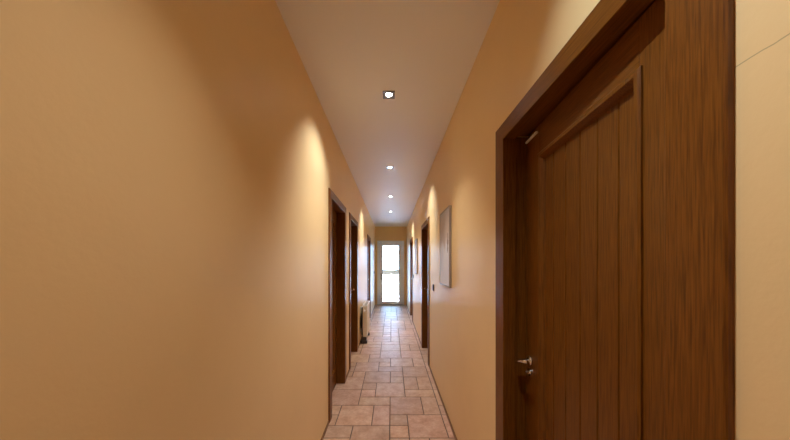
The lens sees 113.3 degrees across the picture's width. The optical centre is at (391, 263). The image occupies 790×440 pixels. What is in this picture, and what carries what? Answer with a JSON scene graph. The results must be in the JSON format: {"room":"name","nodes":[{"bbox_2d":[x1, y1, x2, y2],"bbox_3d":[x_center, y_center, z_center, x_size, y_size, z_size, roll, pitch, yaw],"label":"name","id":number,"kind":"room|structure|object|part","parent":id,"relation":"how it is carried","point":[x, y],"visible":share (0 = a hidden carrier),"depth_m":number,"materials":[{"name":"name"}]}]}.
{"room":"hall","nodes":[
{"label":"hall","id":0,"kind":"room"},
{"bbox_2d":[0,0,374,439],"bbox_3d":[-0.635,0.077,3.225,0.130,2.726,11.650,0,0,0],"label":"wall","id":1,"kind":"structure","parent":0,"point":[168,168],"depth_m":0.64,"materials":[{"name":"paint"}]},
{"bbox_2d":[328,188,345,422],"bbox_3d":[-0.628,0.378,2.779,0.143,2.125,0.863,0,0,0],"label":"door","id":2,"kind":"structure","parent":1,"relation":"in","point":[336,209],"depth_m":3.06,"materials":[{"name":"brown wood"}]},
{"bbox_3d":[-0.564,0.378,2.393,0.013,2.125,0.092,0,0,0],"label":"casing","id":3,"kind":"part","parent":2,"relation":"part of","materials":[{"name":"brown wood"}]},
{"bbox_3d":[-0.679,0.380,2.779,0.014,1.720,0.439,0,0,0],"label":"panel","id":4,"kind":"part","parent":2,"relation":"part of","materials":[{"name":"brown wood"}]},
{"bbox_3d":[-0.678,0.411,2.779,0.040,2.042,0.439,0,0,0],"label":"rail","id":5,"kind":"part","parent":2,"relation":"part of","materials":[{"name":"brown wood"}]},
{"bbox_3d":[-0.661,0.380,2.779,0.022,1.740,0.459,0,0,0],"label":"moulding","id":6,"kind":"part","parent":2,"relation":"part of","materials":[{"name":"brown wood"}]},
{"bbox_3d":[-0.564,-0.646,2.779,0.013,0.077,0.863,0,0,0],"label":"head casing","id":7,"kind":"part","parent":2,"relation":"part of","materials":[{"name":"brown wood"}]},
{"bbox_3d":[-0.564,0.378,3.164,0.013,2.125,0.092,0,0,0],"label":"casing","id":8,"kind":"part","parent":2,"relation":"part of","materials":[{"name":"brown wood"}]},
{"bbox_2d":[321,306,374,439],"bbox_3d":[-0.565,1.427,3.225,0.010,0.026,11.650,0,0,0],"label":"baseboard","id":9,"kind":"structure","parent":1,"relation":"attached to","point":[326,427],"depth_m":2.30,"materials":[{"name":"brown"}]},
{"bbox_2d":[349,212,357,368],"bbox_3d":[-0.628,0.378,3.910,0.143,2.125,0.840,0,0,0],"label":"door","id":10,"kind":"structure","parent":1,"relation":"in","point":[353,224],"depth_m":4.24,"materials":[{"name":"brown wood"}]},
{"bbox_3d":[-0.564,0.378,3.536,0.013,2.125,0.092,0,0,0],"label":"casing","id":11,"kind":"part","parent":10,"relation":"part of","materials":[{"name":"brown wood"}]},
{"bbox_3d":[-0.564,-0.646,3.910,0.013,0.077,0.840,0,0,0],"label":"head casing","id":12,"kind":"part","parent":10,"relation":"part of","materials":[{"name":"brown wood"}]},
{"bbox_3d":[-0.564,0.378,4.284,0.013,2.125,0.092,0,0,0],"label":"casing","id":13,"kind":"part","parent":10,"relation":"part of","materials":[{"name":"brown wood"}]},
{"bbox_2d":[360,301,369,343],"bbox_3d":[-0.503,1.095,4.925,0.134,0.690,0.670,0,0,0],"label":"radiator","id":14,"kind":"object","parent":1,"relation":"attached to","point":[365,307],"visible":1,"depth_m":4.68,"materials":[{"name":"beige metal"}]},
{"bbox_3d":[-0.479,1.044,4.666,0.071,0.545,0.012,0,0,0],"label":"panel","id":15,"kind":"part","parent":14,"relation":"part of","materials":[{"name":"white metal"}]},
{"bbox_3d":[-0.450,1.045,4.960,0.020,0.550,0.598,0,0,0],"label":"panel","id":16,"kind":"part","parent":14,"relation":"part of","materials":[{"name":"white metal"}]},
{"bbox_2d":[367,234,370,317],"bbox_3d":[-0.628,0.378,6.545,0.143,2.125,0.870,0,0,0],"label":"door","id":17,"kind":"structure","parent":1,"relation":"in","point":[368,237],"depth_m":6.89,"materials":[{"name":"brown wood"}]},
{"bbox_3d":[-0.564,0.378,6.156,0.013,2.125,0.092,0,0,0],"label":"casing","id":18,"kind":"part","parent":17,"relation":"part of","materials":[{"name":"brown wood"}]},
{"bbox_3d":[-0.564,0.378,6.934,0.013,2.125,0.092,0,0,0],"label":"casing","id":19,"kind":"part","parent":17,"relation":"part of","materials":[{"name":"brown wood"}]},
{"bbox_2d":[275,0,499,226],"bbox_3d":[0.000,-1.361,3.275,4.000,0.150,11.990,0,0,0],"label":"ceiling","id":20,"kind":"structure","parent":0,"point":[351,52],"depth_m":1.78,"materials":[{"name":"white paint"}]},
{"bbox_2d":[383,91,394,98],"bbox_3d":[-0.020,-1.283,1.980,0.092,0.006,0.092,0,0,0],"label":"recessed light","id":21,"kind":"object","parent":20,"relation":"in","point":[388,94],"visible":1,"depth_m":1.98,"materials":[{"name":"silver metal"}]},
{"bbox_2d":[323,305,454,439],"bbox_3d":[0.000,1.500,3.275,4.000,0.120,11.990,0,0,0],"label":"floor","id":22,"kind":"structure","parent":0,"point":[389,391],"depth_m":2.92,"materials":[{"name":"tile"}]},
{"bbox_2d":[375,227,406,304],"bbox_3d":[-0.020,0.077,9.160,1.360,2.726,0.220,0,0,0],"label":"wall","id":23,"kind":"structure","parent":0,"point":[381,233],"depth_m":9.05,"materials":[{"name":"paint"}]},
{"bbox_2d":[377,241,403,304],"bbox_3d":[-0.029,0.324,9.104,0.933,2.233,0.237,0,0,0],"label":"door","id":24,"kind":"structure","parent":23,"relation":"in","point":[380,244],"depth_m":9.05,"materials":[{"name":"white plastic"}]},
{"bbox_2d":[407,0,789,439],"bbox_3d":[0.595,0.077,3.225,0.130,2.726,11.650,0,0,0],"label":"wall","id":25,"kind":"structure","parent":0,"point":[522,38],"depth_m":0.98,"materials":[{"name":"paint"}]},
{"bbox_2d":[410,237,412,321],"bbox_3d":[0.589,0.393,6.850,0.143,2.095,0.900,0,0,0],"label":"door","id":26,"kind":"structure","parent":25,"relation":"in","point":[411,240],"depth_m":7.21,"materials":[{"name":"brown wood"}]},
{"bbox_3d":[0.523,0.393,7.254,0.013,2.095,0.092,0,0,0],"label":"casing","id":27,"kind":"part","parent":26,"relation":"part of","materials":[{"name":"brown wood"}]},
{"bbox_3d":[0.523,0.393,6.446,0.013,2.095,0.092,0,0,0],"label":"casing","id":28,"kind":"part","parent":26,"relation":"part of","materials":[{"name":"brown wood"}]},
{"bbox_2d":[415,239,417,273],"bbox_3d":[0.518,-0.145,5.470,0.021,0.720,0.420,0,0,0],"label":"framed picture","id":29,"kind":"object","parent":25,"relation":"attached to","point":[416,240],"visible":1,"depth_m":5.30,"materials":[{"name":"beige"}]},
{"bbox_2d":[415,239,416,272],"bbox_3d":[0.518,-0.145,5.470,0.016,0.692,0.392,0,0,0],"label":"print","id":30,"kind":"object","parent":29,"relation":"attached to","point":[416,239],"depth_m":5.30},
{"bbox_2d":[421,216,429,366],"bbox_3d":[0.589,0.393,4.072,0.143,2.095,0.897,0,0,0],"label":"door","id":31,"kind":"structure","parent":25,"relation":"in","point":[425,228],"depth_m":4.43,"materials":[{"name":"brown wood"}]},
{"bbox_3d":[0.523,0.393,4.474,0.013,2.095,0.092,0,0,0],"label":"casing","id":32,"kind":"part","parent":31,"relation":"part of","materials":[{"name":"brown wood"}]},
{"bbox_3d":[0.523,-0.617,4.072,0.013,0.077,0.897,0,0,0],"label":"head casing","id":33,"kind":"part","parent":31,"relation":"part of","materials":[{"name":"brown wood"}]},
{"bbox_3d":[0.523,0.393,3.669,0.013,2.095,0.092,0,0,0],"label":"casing","id":34,"kind":"part","parent":31,"relation":"part of","materials":[{"name":"brown wood"}]},
{"bbox_2d":[406,304,456,439],"bbox_3d":[0.525,1.427,3.225,0.010,0.026,11.650,0,0,0],"label":"baseboard","id":35,"kind":"structure","parent":25,"relation":"attached to","point":[448,418],"depth_m":2.69,"materials":[{"name":"brown"}]},
{"bbox_2d":[440,205,450,287],"bbox_3d":[0.518,-0.150,2.517,0.021,0.730,0.447,0,0,0],"label":"framed picture","id":36,"kind":"object","parent":25,"relation":"attached to","point":[445,216],"visible":1,"depth_m":2.46,"materials":[{"name":"beige"}]},
{"bbox_2d":[496,0,734,439],"bbox_3d":[0.592,0.393,0.849,0.149,2.095,0.894,0,0,0],"label":"door","id":37,"kind":"structure","parent":25,"relation":"in","point":[615,210],"depth_m":0.67,"materials":[{"name":"brown wood"}]},
{"bbox_3d":[0.523,0.393,1.250,0.013,2.095,0.092,0,0,0],"label":"casing","id":38,"kind":"part","parent":37,"relation":"part of","materials":[{"name":"brown wood"}]},
{"bbox_3d":[0.584,0.427,1.127,0.074,0.061,0.129,0,0,4],"label":"lever handle","id":39,"kind":"part","parent":37,"relation":"part of","materials":[{"name":"silver metal"}]},
{"bbox_3d":[0.523,-0.617,0.849,0.013,0.077,0.894,0,0,0],"label":"head casing","id":40,"kind":"part","parent":37,"relation":"part of","materials":[{"name":"brown wood"}]},
{"bbox_3d":[0.621,0.426,0.847,0.040,2.012,0.470,0,0,4],"label":"rail","id":41,"kind":"part","parent":37,"relation":"part of","materials":[{"name":"brown wood"}]},
{"bbox_3d":[0.622,0.395,0.846,0.014,1.690,0.470,0,0,4],"label":"panel","id":42,"kind":"part","parent":37,"relation":"part of","materials":[{"name":"brown wood"}]},
{"bbox_3d":[0.604,0.395,0.848,0.022,1.710,0.490,0,0,4],"label":"moulding","id":43,"kind":"part","parent":37,"relation":"part of","materials":[{"name":"brown wood"}]},
{"bbox_3d":[0.523,0.393,0.448,0.013,2.095,0.092,0,0,0],"label":"casing","id":44,"kind":"part","parent":37,"relation":"part of","materials":[{"name":"brown wood"}]},
{"label":"outside","id":45,"kind":"structure","parent":0,"visible":0},
{"bbox_2d":[383,269,398,274],"bbox_3d":[0.000,12.145,145.000,320.000,18.590,150.000,0,0,0],"label":"hills","id":46,"kind":"structure","parent":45,"point":[385,272],"depth_m":150.41,"materials":[{"name":"white"}]},
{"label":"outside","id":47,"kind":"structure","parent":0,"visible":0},
{"bbox_2d":[383,295,398,300],"bbox_3d":[0.000,1.520,10.760,8.000,0.120,2.980,0,0,0],"label":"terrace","id":48,"kind":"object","parent":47,"point":[384,296],"visible":0.07,"depth_m":11.16,"materials":[{"name":"white"}]},
{"bbox_2d":[383,276,398,294],"bbox_3d":[0.000,0.990,12.150,8.000,0.940,0.200,0,0,0],"label":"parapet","id":49,"kind":"object","parent":48,"relation":"on","point":[384,277],"visible":0.14,"depth_m":12.05,"materials":[{"name":"white"}]}
]}

